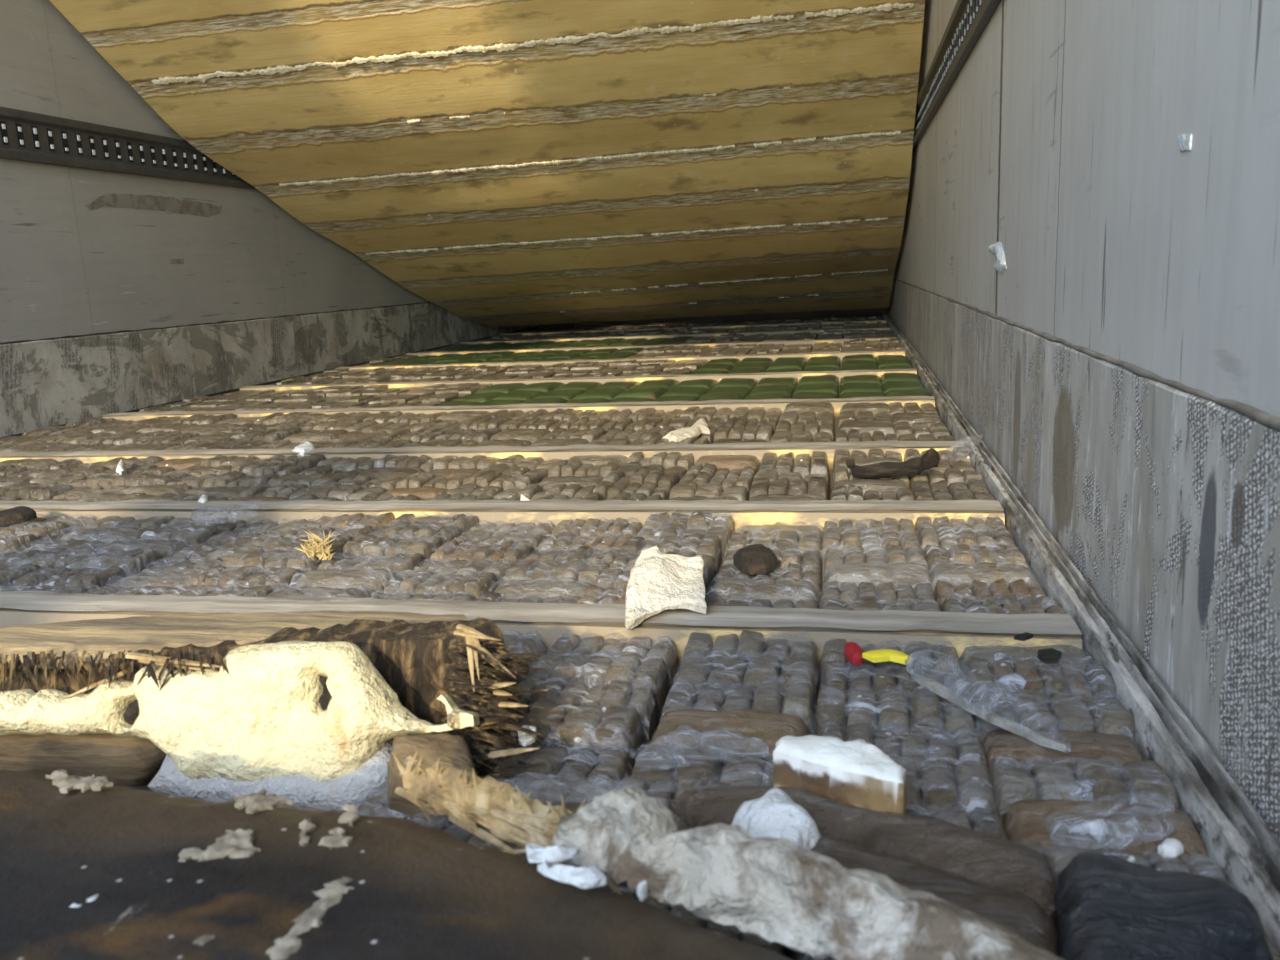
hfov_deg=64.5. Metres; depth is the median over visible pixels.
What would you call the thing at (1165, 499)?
baseboard
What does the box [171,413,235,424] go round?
packet
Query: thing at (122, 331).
trim
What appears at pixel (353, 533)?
packet
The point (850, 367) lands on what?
packet
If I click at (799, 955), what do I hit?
packet
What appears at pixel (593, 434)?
packet
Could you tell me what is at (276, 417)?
packet
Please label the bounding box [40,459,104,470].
packet
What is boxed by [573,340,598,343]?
packet
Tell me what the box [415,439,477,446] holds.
packet
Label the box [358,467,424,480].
packet
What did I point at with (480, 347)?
packet
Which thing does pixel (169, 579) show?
packet
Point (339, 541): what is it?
packet
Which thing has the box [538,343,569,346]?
packet
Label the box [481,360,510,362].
packet
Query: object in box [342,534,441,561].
packet
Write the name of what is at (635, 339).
packet
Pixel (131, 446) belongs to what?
packet
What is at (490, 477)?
packet
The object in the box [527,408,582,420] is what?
packet
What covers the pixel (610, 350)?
packet
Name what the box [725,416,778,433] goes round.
packet
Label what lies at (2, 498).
packet
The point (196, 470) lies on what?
packet
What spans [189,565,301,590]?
packet
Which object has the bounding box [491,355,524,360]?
packet
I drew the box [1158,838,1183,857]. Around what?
pebble
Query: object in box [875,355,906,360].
packet
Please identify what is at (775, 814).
lump
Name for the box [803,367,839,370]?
packet
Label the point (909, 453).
packet
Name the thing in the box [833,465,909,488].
packet
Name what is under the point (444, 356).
packet
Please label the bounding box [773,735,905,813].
chunk
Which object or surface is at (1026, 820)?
packet
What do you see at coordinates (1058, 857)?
packet
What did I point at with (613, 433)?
packet
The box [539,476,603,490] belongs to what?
packet
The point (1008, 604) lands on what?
packet
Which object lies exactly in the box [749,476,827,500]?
packet
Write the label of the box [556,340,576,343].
packet
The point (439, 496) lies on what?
packet
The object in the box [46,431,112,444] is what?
packet
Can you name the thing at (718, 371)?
packet
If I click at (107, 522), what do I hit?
packet
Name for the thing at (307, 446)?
crumb
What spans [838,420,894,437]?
packet
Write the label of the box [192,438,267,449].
packet
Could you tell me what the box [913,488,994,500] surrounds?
packet
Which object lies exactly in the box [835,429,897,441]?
packet
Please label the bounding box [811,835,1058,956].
parcel
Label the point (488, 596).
packet
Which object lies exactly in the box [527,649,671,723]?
packet
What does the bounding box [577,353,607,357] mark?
packet
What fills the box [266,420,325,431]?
packet
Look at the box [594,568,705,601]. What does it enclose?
packet
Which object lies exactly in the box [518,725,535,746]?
scrap
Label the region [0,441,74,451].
packet
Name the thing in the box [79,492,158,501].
packet
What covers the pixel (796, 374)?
batten
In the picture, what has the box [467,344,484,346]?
packet
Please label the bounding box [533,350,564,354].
packet
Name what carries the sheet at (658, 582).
on the batten at (548, 621)
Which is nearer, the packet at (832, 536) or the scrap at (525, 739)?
the scrap at (525, 739)
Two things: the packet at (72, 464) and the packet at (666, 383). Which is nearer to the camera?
the packet at (72, 464)
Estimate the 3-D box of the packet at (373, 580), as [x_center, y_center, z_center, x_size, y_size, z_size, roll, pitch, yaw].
[-0.375,0.196,1.308,0.131,0.170,0.075,0,12,12]
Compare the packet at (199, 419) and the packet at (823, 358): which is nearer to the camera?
the packet at (199, 419)
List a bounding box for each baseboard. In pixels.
[0,303,542,436]
[888,279,1279,840]
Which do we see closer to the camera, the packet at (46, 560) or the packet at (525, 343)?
the packet at (46, 560)
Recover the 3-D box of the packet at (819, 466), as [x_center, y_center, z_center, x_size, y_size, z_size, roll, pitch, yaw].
[0.286,0.048,1.884,0.129,0.170,0.092,0,12,12]
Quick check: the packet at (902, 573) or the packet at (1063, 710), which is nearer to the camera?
the packet at (1063, 710)
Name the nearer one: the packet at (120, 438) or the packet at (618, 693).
the packet at (618, 693)
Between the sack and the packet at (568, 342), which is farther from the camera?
the packet at (568, 342)
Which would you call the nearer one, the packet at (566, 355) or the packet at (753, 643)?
the packet at (753, 643)
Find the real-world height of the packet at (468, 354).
0.166 m
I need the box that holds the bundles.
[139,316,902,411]
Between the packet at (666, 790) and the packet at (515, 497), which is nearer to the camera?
the packet at (666, 790)
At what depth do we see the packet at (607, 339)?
5.66 m
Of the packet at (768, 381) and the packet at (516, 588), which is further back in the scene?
the packet at (768, 381)
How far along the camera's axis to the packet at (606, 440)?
2.23 m
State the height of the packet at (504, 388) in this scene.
0.166 m
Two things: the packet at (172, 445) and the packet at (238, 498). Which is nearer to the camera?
the packet at (238, 498)
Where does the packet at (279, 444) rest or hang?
on the floor
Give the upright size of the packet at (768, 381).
0.166 m
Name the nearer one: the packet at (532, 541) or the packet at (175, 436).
the packet at (532, 541)
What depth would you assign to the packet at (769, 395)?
2.88 m
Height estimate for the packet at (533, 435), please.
0.167 m
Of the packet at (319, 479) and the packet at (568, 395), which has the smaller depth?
the packet at (319, 479)
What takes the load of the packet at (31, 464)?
on the floor
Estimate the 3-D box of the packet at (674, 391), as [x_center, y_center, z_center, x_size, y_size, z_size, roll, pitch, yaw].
[0.140,-0.198,3.147,0.127,0.166,0.221,0,12,12]
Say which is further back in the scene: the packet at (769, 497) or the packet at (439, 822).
the packet at (769, 497)
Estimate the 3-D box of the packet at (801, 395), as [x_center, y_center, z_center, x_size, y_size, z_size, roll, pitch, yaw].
[0.487,-0.155,2.850,0.127,0.166,0.221,0,12,12]
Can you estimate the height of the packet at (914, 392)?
0.166 m
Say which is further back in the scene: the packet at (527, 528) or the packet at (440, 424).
the packet at (440, 424)
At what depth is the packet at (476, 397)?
3.23 m
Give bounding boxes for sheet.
[625,546,705,630]
[906,650,1070,751]
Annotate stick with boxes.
[0,506,36,526]
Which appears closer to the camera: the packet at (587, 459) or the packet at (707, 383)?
the packet at (587, 459)
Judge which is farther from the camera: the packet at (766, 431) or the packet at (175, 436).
the packet at (175, 436)
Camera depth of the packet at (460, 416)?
2.74 m
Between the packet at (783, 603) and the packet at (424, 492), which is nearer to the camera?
the packet at (783, 603)
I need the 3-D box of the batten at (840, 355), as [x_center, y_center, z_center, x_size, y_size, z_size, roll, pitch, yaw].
[-0.145,-0.428,4.307,2.456,0.172,0.062,0,12,12]
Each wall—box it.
[0,0,574,342]
[575,308,883,327]
[884,0,1279,416]
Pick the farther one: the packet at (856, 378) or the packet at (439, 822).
the packet at (856, 378)
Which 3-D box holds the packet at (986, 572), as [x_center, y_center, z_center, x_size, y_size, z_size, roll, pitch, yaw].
[0.409,0.181,1.218,0.121,0.170,0.075,0,12,12]
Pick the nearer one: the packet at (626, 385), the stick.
the stick
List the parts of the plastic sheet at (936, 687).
twisted film strip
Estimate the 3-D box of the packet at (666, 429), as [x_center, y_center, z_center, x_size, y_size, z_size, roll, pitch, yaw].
[0.113,-0.038,2.356,0.129,0.170,0.154,0,12,12]
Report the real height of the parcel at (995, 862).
0.028 m
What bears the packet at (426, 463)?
on the floor
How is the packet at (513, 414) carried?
on the floor
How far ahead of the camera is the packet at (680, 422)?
2.48 m
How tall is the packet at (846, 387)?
0.166 m
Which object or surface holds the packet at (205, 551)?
on the floor
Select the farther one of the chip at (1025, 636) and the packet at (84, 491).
the packet at (84, 491)
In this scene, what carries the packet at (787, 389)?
on the floor
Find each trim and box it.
[0,302,430,343]
[0,327,537,437]
[882,312,1279,953]
[894,278,1279,431]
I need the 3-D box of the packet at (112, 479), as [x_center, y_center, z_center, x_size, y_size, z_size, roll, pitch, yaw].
[-1.039,0.072,2.068,0.130,0.170,0.091,0,12,12]
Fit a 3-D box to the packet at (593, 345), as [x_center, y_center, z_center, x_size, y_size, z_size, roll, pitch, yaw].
[-0.250,-0.605,5.223,0.127,0.166,0.227,0,12,12]
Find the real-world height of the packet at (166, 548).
0.169 m
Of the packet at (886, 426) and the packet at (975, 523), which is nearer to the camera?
the packet at (975, 523)
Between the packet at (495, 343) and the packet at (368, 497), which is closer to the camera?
the packet at (368, 497)
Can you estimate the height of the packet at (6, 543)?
0.174 m
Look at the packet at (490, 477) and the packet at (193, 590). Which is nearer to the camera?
the packet at (193, 590)
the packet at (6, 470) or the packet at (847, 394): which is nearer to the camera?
the packet at (6, 470)
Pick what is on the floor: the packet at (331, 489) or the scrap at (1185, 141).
the packet at (331, 489)
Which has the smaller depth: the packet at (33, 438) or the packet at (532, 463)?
the packet at (532, 463)
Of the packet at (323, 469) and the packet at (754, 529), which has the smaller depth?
the packet at (754, 529)
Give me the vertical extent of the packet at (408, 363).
0.166 m
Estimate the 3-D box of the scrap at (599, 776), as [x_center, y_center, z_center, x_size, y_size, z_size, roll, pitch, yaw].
[-0.055,0.210,0.698,0.110,0.014,0.027,-2,12,4]
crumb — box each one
[116,460,126,474]
[198,494,207,502]
[292,441,315,455]
[526,844,580,863]
[537,860,605,888]
[636,881,646,900]
[1129,856,1134,862]
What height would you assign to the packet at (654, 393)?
0.166 m
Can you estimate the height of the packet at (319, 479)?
0.170 m
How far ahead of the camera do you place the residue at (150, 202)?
3.38 m
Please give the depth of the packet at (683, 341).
5.29 m
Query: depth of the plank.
1.67 m
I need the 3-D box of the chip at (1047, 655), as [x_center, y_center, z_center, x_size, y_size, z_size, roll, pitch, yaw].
[0.363,0.155,0.899,0.020,0.008,0.025,0,12,12]
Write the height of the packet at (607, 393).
0.166 m
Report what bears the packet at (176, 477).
on the floor
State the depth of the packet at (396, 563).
1.35 m
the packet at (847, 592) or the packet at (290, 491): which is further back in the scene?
the packet at (290, 491)
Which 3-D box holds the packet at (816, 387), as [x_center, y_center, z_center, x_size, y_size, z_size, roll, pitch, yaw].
[0.533,-0.202,3.065,0.127,0.166,0.221,0,12,12]
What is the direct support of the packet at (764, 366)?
on the floor
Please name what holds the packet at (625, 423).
on the floor
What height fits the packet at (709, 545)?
0.174 m
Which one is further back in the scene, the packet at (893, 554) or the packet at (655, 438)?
the packet at (655, 438)
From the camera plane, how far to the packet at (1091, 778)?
0.69 m
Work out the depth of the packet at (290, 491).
1.86 m
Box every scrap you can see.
[190,503,256,524]
[504,772,609,801]
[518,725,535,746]
[635,728,768,768]
[662,418,709,441]
[844,642,863,664]
[947,439,978,457]
[988,242,1006,273]
[1047,789,1173,848]
[1178,134,1191,151]
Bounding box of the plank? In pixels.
[846,448,939,478]
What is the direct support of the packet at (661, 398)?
on the floor
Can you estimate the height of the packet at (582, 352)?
0.166 m
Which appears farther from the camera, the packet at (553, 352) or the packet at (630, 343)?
the packet at (630, 343)
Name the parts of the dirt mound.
torn foam strip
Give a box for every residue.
[85,193,221,216]
[171,259,183,263]
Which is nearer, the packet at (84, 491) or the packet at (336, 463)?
the packet at (84, 491)
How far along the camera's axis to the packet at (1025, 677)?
0.87 m
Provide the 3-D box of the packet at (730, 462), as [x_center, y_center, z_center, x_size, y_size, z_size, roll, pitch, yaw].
[0.173,0.035,2.001,0.127,0.166,0.090,0,12,12]
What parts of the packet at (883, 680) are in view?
yellow strip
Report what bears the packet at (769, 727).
on the floor
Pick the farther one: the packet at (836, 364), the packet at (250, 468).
the packet at (836, 364)
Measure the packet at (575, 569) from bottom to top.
0.171 m
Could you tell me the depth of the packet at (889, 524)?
1.43 m
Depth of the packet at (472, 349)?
5.39 m
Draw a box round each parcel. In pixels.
[668,786,1057,921]
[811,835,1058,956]
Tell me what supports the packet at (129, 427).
on the floor
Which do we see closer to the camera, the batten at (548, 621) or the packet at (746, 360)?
the batten at (548, 621)
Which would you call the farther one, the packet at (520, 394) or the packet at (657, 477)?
the packet at (520, 394)
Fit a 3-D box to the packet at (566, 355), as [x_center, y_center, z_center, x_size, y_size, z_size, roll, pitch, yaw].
[-0.354,-0.501,4.728,0.127,0.166,0.226,0,12,12]
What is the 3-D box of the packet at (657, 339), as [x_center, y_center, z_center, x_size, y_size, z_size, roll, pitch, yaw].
[0.103,-0.699,5.610,0.127,0.166,0.227,0,12,12]
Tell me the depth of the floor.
1.11 m
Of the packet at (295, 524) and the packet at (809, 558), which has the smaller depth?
the packet at (809, 558)
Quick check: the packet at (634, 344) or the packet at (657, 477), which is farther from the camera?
the packet at (634, 344)
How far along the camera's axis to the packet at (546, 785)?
0.73 m
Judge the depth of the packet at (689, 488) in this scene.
1.70 m
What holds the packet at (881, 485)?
on the floor
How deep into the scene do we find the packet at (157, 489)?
1.92 m
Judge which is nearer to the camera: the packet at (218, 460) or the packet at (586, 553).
the packet at (586, 553)
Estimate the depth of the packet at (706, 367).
3.78 m
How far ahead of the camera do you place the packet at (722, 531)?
1.40 m
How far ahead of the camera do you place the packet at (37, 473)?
2.18 m
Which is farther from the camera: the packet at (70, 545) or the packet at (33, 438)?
the packet at (33, 438)
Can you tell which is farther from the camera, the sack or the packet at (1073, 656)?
the packet at (1073, 656)
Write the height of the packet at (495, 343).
0.166 m
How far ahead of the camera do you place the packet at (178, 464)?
2.20 m
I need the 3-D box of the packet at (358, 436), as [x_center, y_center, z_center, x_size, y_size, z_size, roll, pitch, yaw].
[-0.675,-0.031,2.521,0.130,0.170,0.154,0,12,12]
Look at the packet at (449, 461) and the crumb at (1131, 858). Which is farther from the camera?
the packet at (449, 461)
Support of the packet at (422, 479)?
on the floor
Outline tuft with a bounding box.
[296,530,334,559]
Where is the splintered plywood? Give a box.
[392,751,621,894]
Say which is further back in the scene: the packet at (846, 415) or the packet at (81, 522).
the packet at (846, 415)
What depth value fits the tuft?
1.37 m
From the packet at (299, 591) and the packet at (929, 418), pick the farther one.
the packet at (929, 418)
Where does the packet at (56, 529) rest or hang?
on the floor
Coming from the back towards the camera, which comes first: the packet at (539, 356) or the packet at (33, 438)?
the packet at (539, 356)
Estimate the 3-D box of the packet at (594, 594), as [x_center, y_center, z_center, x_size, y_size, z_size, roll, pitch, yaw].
[-0.001,0.209,1.158,0.131,0.174,0.075,0,12,12]
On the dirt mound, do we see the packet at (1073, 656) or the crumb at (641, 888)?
the crumb at (641, 888)
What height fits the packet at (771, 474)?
0.168 m
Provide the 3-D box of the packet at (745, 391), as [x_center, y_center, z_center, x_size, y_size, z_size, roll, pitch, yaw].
[0.271,-0.196,3.121,0.127,0.166,0.221,0,12,12]
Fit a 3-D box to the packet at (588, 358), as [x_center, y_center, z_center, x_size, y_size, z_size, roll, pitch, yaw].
[-0.267,-0.454,4.481,0.127,0.166,0.226,0,12,11]
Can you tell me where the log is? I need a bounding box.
[0,610,552,823]
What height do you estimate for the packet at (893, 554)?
0.174 m
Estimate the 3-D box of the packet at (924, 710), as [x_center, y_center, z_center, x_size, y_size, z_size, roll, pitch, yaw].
[0.215,0.262,0.863,0.131,0.174,0.063,0,12,12]
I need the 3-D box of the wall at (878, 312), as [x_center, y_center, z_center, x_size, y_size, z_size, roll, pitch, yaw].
[0.641,-2.466,8.052,2.520,2.585,0.072,0,12,12]
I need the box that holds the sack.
[1055,851,1273,959]
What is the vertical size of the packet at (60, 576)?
0.172 m
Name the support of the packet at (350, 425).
on the floor
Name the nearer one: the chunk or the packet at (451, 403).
the chunk
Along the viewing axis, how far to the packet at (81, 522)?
1.70 m
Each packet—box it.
[0,436,24,445]
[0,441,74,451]
[0,444,18,449]
[0,458,56,470]
[0,464,27,476]
[0,476,34,486]
[0,482,73,499]
[0,496,36,500]
[0,521,70,543]
[0,533,38,552]
[0,547,76,569]
[0,564,42,586]
[0,582,86,593]
[2,434,65,445]
[8,469,71,477]
[14,566,125,590]
[22,425,77,435]
[22,537,108,553]
[23,515,95,530]
[30,473,87,488]
[36,498,81,500]
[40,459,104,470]
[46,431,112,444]
[49,426,103,434]
[49,443,118,451]
[52,485,129,498]
[54,547,161,576]
[58,525,141,542]
[65,417,115,426]
[66,465,132,477]
[71,584,174,594]
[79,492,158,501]
[85,516,174,528]
[86,472,157,488]
[90,430,164,444]
[91,423,153,433]
[93,420,134,426]
[96,456,163,470]
[96,536,187,561]
[101,443,164,450]
[106,570,205,589]
[117,484,191,495]
[126,465,176,474]
[126,525,220,545]
[132,416,186,424]
[136,423,198,432]
[136,431,202,443]
[142,471,216,488]
[142,557,222,573]
[146,493,228,500]
[147,441,208,449]
[154,457,202,469]
[160,517,246,532]
[161,583,272,596]
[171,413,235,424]
[172,543,239,560]
[177,465,231,476]
[181,423,239,434]
[182,486,249,499]
[184,432,240,442]
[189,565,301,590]
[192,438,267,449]
[200,455,267,466]
[202,471,279,487]
[205,529,282,547]
[215,417,258,424]
[222,422,285,432]
[222,545,327,574]
[229,497,289,500]
[230,427,301,442]
[231,461,305,476]
[233,519,316,534]
[239,483,316,498]
[248,440,315,448]
[254,412,314,424]
[255,534,351,556]
[259,454,325,469]
[264,583,369,597]
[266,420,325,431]
[268,473,342,486]
[275,793,412,820]
[281,525,373,540]
[283,430,348,443]
[289,566,397,596]
[290,494,353,500]
[298,412,355,423]
[298,465,364,478]
[305,482,385,500]
[306,512,394,530]
[312,419,377,431]
[313,440,368,447]
[317,457,376,471]
[317,552,423,577]
[331,430,396,441]
[338,474,404,491]
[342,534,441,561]
[344,411,402,423]
[352,438,422,447]
[354,494,429,500]
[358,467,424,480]
[361,422,419,432]
[367,363,401,365]
[368,521,460,544]
[370,588,473,600]
[374,454,440,471]
[380,486,448,498]
[382,428,448,441]
[384,570,496,600]
[386,359,420,362]
[388,412,446,424]
[388,513,479,532]
[396,472,469,489]
[400,362,427,364]
[408,355,437,359]
[410,419,465,431]
[411,558,511,586]
[411,811,557,864]
[415,359,443,362]
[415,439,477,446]
[427,493,507,499]
[428,354,463,358]
[428,362,451,363]
[428,468,481,478]
[430,540,530,565]
[433,455,499,469]
[434,350,461,351]
[434,356,473,362]
[435,427,501,442]
[437,411,489,422]
[439,401,480,405]
[443,346,475,349]
[447,483,522,498]
[448,360,483,363]
[448,777,609,825]
[452,392,505,402]
[453,531,543,553]
[455,353,488,356]
[459,416,519,430]
[462,349,483,350]
[463,469,539,490]
[466,356,498,361]
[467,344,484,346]
[468,346,497,349]
[468,520,554,540]
[472,439,531,446]
[472,743,632,789]
[473,383,526,393]
[474,400,524,405]
[476,591,581,603]
[479,351,515,356]
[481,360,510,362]
[481,463,548,481]
[482,342,511,345]
[483,410,535,419]
[489,345,520,349]
[490,428,550,442]
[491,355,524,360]
[491,390,545,400]
[494,575,593,599]
[496,454,561,470]
[502,631,547,667]
[504,559,609,584]
[506,701,644,770]
[508,342,532,344]
[508,417,566,431]
[508,494,582,499]
[509,657,528,683]
[510,351,537,355]
[510,358,538,361]
[513,382,564,391]
[514,344,544,347]
[517,483,594,499]
[519,354,553,359]
[519,677,657,747]
[521,398,567,403]
[525,546,619,565]
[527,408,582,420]
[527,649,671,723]
[529,438,588,445]
[530,341,555,343]
[531,347,557,348]
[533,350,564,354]
[533,390,585,400]
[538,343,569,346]
[538,358,566,360]
[538,531,631,552]
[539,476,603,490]
[542,427,605,442]
[545,353,580,358]
[546,633,678,690]
[548,459,619,476]
[552,517,642,537]
[554,382,601,390]
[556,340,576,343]
[560,349,592,354]
[560,417,617,432]
[563,343,590,346]
[566,357,594,359]
[566,398,610,403]
[568,455,626,465]
[571,388,625,400]
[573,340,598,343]
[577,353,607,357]
[577,409,631,421]
[577,584,626,604]
[584,345,604,346]
[584,492,660,500]
[586,341,616,345]
[586,348,618,353]
[588,437,645,444]
[593,481,670,499]
[594,381,639,389]
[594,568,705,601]
[595,356,626,359]
[595,884,784,955]
[597,338,625,341]
[600,427,661,441]
[603,469,677,487]
[605,352,636,356]
[606,883,795,959]
[609,341,639,345]
[609,550,714,602]
[611,397,654,401]
[613,387,667,399]
[614,417,672,430]
[615,347,645,353]
[616,462,685,482]
[617,776,773,831]
[620,536,721,577]
[625,338,648,341]
[625,452,693,472]
[629,408,682,420]
[632,344,656,345]
[632,741,773,788]
[633,379,678,390]
[636,523,729,562]
[637,340,663,344]
[643,433,708,444]
[643,510,734,535]
[646,338,670,340]
[650,709,809,764]
[655,396,698,401]
[659,425,717,443]
[660,681,815,734]
[661,387,709,397]
[662,339,687,343]
[668,416,724,429]
[668,496,737,500]
[669,480,748,500]
[671,336,692,338]
[673,650,817,715]
[674,379,717,389]
[679,406,731,422]
[679,471,752,499]
[681,630,818,690]
[686,463,756,479]
[693,370,727,374]
[695,455,759,471]
[696,364,734,371]
[697,393,743,400]
[702,358,740,365]
[706,574,819,606]
[706,596,817,608]
[707,387,751,398]
[712,378,757,388]
[712,438,766,443]
[713,423,773,441]
[715,563,821,608]
[722,546,821,585]
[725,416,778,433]
[726,529,821,559]
[727,368,764,373]
[729,407,781,422]
[732,363,768,371]
[739,357,772,364]
[739,521,823,540]
[744,393,789,399]
[748,385,793,398]
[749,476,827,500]
[750,494,823,500]
[753,469,827,484]
[754,377,797,390]
[758,458,828,499]
[760,451,827,464]
[766,361,803,370]
[766,368,801,371]
[770,430,832,441]
[774,357,806,366]
[776,419,833,441]
[779,411,834,441]
[783,402,833,416]
[791,392,836,398]
[793,383,837,397]
[796,952,832,959]
[797,375,838,397]
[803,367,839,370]
[804,361,839,368]
[806,356,839,363]
[814,685,976,745]
[819,722,987,774]
[820,579,934,610]
[821,528,919,585]
[821,639,960,685]
[822,544,926,581]
[822,596,940,611]
[823,518,915,540]
[824,649,971,703]
[825,561,933,592]
[830,484,914,500]
[831,479,907,495]
[833,449,901,468]
[833,456,900,482]
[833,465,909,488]
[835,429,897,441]
[837,411,892,429]
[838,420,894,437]
[839,383,883,394]
[839,392,884,397]
[840,375,881,384]
[840,402,889,415]
[841,360,876,367]
[841,365,878,370]
[842,354,875,361]
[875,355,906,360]
[876,359,911,368]
[879,365,912,369]
[880,373,921,383]
[881,381,926,392]
[885,389,929,396]
[888,402,937,415]
[889,754,994,820]
[891,412,941,426]
[894,421,949,438]
[898,433,954,440]
[904,447,970,464]
[906,804,1008,840]
[907,456,975,473]
[909,468,982,488]
[911,479,988,496]
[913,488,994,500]
[914,513,1005,538]
[919,525,1014,552]
[924,544,1026,574]
[929,559,1034,596]
[935,579,1045,611]
[942,595,1065,613]
[959,643,1091,673]
[966,657,1116,703]
[972,686,1134,741]
[982,730,1143,771]
[988,755,1178,820]
[1003,799,1208,863]
[1018,841,1226,885]
[1053,920,1279,959]
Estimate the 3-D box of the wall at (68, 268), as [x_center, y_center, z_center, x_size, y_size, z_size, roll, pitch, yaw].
[-1.602,-1.448,3.604,0.072,2.585,9.760,0,12,12]
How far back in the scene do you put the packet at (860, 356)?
3.91 m
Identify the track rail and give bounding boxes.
[0,106,257,189]
[912,0,1000,153]
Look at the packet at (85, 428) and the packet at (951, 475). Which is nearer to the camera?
the packet at (951, 475)
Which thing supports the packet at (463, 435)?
on the floor
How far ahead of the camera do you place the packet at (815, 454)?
1.95 m
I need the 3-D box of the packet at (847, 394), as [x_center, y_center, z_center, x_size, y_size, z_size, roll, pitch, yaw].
[0.619,-0.153,2.823,0.127,0.166,0.221,0,12,12]
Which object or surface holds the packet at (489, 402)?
on the floor
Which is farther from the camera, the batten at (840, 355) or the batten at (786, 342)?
the batten at (786, 342)
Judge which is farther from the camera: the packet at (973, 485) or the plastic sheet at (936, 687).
the packet at (973, 485)
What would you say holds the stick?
on the packet at (56, 529)
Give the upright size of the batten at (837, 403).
0.176 m
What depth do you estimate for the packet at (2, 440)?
2.71 m
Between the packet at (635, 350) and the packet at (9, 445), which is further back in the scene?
the packet at (635, 350)
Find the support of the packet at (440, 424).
on the floor
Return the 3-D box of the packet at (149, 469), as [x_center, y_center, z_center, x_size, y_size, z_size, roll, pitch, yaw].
[-1.016,0.055,2.155,0.130,0.168,0.090,0,12,12]
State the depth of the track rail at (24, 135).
3.12 m
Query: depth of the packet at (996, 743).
0.75 m
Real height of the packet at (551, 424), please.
0.172 m
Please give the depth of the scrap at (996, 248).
1.76 m
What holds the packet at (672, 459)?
on the floor
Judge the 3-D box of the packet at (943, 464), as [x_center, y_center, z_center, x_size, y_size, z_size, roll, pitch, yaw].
[0.540,0.045,1.831,0.121,0.168,0.090,0,12,11]
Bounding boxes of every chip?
[733,544,776,574]
[1014,632,1032,640]
[1038,648,1060,663]
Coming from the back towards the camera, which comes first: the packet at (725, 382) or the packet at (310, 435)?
the packet at (725, 382)
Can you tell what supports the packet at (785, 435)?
on the floor
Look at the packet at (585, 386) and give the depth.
3.39 m
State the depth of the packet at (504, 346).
5.49 m
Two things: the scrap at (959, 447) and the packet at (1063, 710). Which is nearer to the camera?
the packet at (1063, 710)
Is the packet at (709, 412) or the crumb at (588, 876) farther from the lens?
the packet at (709, 412)
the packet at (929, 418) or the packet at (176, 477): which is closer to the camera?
the packet at (176, 477)
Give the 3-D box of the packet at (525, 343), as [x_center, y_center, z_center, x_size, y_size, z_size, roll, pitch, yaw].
[-0.682,-0.694,5.774,0.127,0.166,0.227,0,12,11]
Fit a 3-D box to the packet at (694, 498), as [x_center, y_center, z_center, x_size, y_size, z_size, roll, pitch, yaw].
[0.102,0.111,1.648,0.127,0.166,0.090,0,12,12]
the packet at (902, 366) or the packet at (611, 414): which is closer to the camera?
the packet at (611, 414)
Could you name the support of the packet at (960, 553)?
on the floor
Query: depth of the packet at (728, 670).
0.92 m
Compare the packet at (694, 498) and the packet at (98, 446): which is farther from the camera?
the packet at (98, 446)
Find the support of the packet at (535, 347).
on the floor
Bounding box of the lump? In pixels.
[732,787,820,849]
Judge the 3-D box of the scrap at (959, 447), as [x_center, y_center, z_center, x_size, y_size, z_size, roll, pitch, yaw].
[0.589,-0.066,1.862,0.046,0.021,0.276,3,13,27]
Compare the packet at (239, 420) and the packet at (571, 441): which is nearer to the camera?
the packet at (571, 441)
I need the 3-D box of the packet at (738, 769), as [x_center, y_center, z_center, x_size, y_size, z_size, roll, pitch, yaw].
[0.063,0.287,0.774,0.131,0.174,0.063,0,12,11]
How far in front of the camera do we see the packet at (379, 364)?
4.67 m
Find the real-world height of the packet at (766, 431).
0.169 m
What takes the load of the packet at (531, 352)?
on the floor
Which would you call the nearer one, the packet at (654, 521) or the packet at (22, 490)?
the packet at (654, 521)
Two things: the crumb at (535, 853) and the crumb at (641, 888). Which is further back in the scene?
the crumb at (535, 853)
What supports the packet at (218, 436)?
on the floor
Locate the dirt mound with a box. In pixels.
[0,769,1063,959]
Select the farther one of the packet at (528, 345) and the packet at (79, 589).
the packet at (528, 345)
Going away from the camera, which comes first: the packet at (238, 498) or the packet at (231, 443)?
the packet at (238, 498)
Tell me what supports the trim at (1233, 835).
attached to the wall at (1055, 141)
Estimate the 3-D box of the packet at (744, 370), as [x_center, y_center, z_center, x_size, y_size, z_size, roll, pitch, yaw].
[0.372,-0.307,3.610,0.127,0.166,0.223,0,12,12]
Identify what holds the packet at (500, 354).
on the floor
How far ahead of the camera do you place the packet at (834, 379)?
3.23 m
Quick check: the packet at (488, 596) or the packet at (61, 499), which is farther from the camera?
the packet at (61, 499)
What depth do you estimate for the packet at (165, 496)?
1.83 m
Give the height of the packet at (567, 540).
0.174 m
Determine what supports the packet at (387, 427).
on the floor
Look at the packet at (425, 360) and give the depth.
4.86 m
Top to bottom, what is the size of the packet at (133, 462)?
0.170 m
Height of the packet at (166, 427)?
0.167 m
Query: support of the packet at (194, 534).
on the floor
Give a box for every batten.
[0,441,963,499]
[0,499,1004,531]
[0,591,1081,692]
[100,396,934,435]
[240,369,916,393]
[335,350,904,370]
[406,337,896,355]
[459,327,890,344]
[500,320,885,334]
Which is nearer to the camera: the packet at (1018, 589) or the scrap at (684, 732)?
the scrap at (684, 732)

